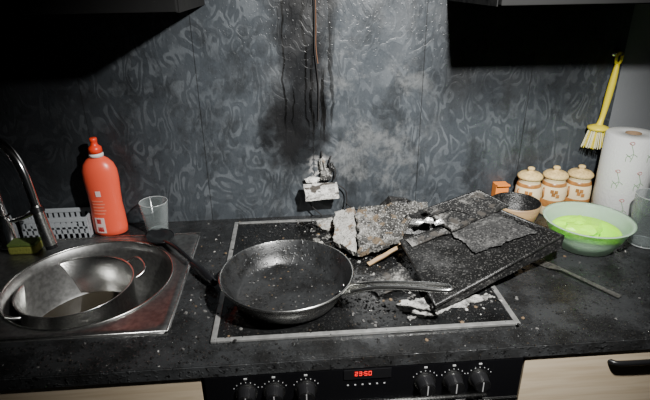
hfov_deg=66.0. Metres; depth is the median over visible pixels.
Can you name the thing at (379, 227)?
chunk
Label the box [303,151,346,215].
wall socket
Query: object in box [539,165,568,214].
spice jar
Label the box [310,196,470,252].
rubble heap
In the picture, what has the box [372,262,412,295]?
scrap
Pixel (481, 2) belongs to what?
upper cabinet
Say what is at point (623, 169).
paper towel roll
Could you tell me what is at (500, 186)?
carton
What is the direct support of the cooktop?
in the countertop
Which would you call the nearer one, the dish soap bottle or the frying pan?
the frying pan
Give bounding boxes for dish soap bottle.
[81,137,127,235]
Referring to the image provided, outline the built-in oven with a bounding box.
[204,357,523,399]
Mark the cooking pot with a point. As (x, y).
(108, 282)
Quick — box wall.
[0,0,649,228]
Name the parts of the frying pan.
handle rail, handle rail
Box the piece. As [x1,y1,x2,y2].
[367,244,402,265]
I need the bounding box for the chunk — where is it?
[355,201,427,256]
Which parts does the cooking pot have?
pot handle, pot handle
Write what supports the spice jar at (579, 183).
on the countertop
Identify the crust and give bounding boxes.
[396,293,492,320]
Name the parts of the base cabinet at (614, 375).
handle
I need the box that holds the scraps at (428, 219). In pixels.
[416,217,444,225]
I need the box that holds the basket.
[19,207,94,238]
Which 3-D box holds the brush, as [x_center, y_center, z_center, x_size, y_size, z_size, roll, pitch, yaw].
[0.765,-0.271,1.372,0.076,0.262,0.056,-2,24,-4]
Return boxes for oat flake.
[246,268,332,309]
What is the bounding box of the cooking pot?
[4,255,146,331]
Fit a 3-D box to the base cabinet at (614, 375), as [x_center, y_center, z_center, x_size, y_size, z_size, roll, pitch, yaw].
[0.826,0.563,1.429,0.917,0.874,0.606,-2,24,-4]
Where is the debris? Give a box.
[0,213,649,375]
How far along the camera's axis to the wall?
1.35 m
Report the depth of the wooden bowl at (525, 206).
1.39 m
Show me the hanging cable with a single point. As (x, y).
(314, 1)
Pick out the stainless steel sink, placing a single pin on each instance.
(47, 285)
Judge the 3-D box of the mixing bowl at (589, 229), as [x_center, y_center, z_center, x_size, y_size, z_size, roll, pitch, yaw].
[0.670,0.081,1.286,0.216,0.074,0.216,-2,24,-4]
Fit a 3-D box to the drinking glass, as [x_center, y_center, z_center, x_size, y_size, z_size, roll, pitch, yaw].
[-0.470,0.045,1.386,0.077,0.091,0.077,-2,24,-4]
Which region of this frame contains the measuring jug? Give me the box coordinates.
[627,188,649,248]
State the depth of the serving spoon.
1.26 m
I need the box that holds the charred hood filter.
[399,210,564,313]
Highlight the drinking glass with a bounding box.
[138,196,168,231]
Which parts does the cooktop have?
frame, frame, frame, frame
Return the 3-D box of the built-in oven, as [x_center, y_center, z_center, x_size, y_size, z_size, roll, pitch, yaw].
[0.065,0.605,1.361,0.607,0.874,0.631,-2,24,-4]
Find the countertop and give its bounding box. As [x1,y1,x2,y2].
[0,200,649,390]
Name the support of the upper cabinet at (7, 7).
attached to the wall
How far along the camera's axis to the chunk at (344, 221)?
1.30 m
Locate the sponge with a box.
[7,237,42,254]
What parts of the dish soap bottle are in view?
label panel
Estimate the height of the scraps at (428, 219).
0.022 m
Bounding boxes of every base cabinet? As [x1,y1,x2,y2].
[0,378,206,399]
[517,349,649,399]
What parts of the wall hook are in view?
hook plate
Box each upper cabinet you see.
[0,0,204,15]
[448,0,649,5]
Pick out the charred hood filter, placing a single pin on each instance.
(470, 258)
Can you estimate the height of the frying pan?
0.099 m
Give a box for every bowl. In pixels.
[493,192,541,221]
[543,201,636,256]
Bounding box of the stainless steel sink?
[0,232,199,342]
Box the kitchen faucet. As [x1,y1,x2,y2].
[0,138,57,250]
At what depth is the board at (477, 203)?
1.27 m
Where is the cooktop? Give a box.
[210,218,520,343]
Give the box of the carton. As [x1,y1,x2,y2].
[491,181,509,195]
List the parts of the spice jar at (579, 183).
lid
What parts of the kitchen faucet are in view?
spout, lever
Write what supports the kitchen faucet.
on the countertop
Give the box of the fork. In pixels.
[532,259,621,297]
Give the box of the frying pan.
[218,239,454,324]
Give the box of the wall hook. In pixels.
[612,49,623,56]
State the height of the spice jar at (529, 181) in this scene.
0.146 m
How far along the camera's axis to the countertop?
0.97 m
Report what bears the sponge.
on the stainless steel sink
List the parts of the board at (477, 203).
plate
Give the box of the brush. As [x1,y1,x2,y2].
[581,51,623,149]
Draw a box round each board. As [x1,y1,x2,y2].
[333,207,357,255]
[403,189,508,238]
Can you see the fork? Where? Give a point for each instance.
(544, 263)
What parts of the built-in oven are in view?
knob, knob, knob, knob, knob, knob, knob, knob, knob, knob, knob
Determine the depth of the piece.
1.21 m
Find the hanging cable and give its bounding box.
[313,0,318,119]
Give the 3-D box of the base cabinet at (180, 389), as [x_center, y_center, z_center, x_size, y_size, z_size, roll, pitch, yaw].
[-0.923,0.635,1.326,1.363,0.874,0.592,-2,24,-4]
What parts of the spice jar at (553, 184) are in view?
lid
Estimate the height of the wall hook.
0.020 m
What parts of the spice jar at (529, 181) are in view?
lid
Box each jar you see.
[514,166,542,200]
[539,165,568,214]
[565,164,593,202]
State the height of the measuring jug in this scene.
0.136 m
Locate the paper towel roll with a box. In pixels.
[590,127,649,223]
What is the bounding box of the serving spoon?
[145,228,217,285]

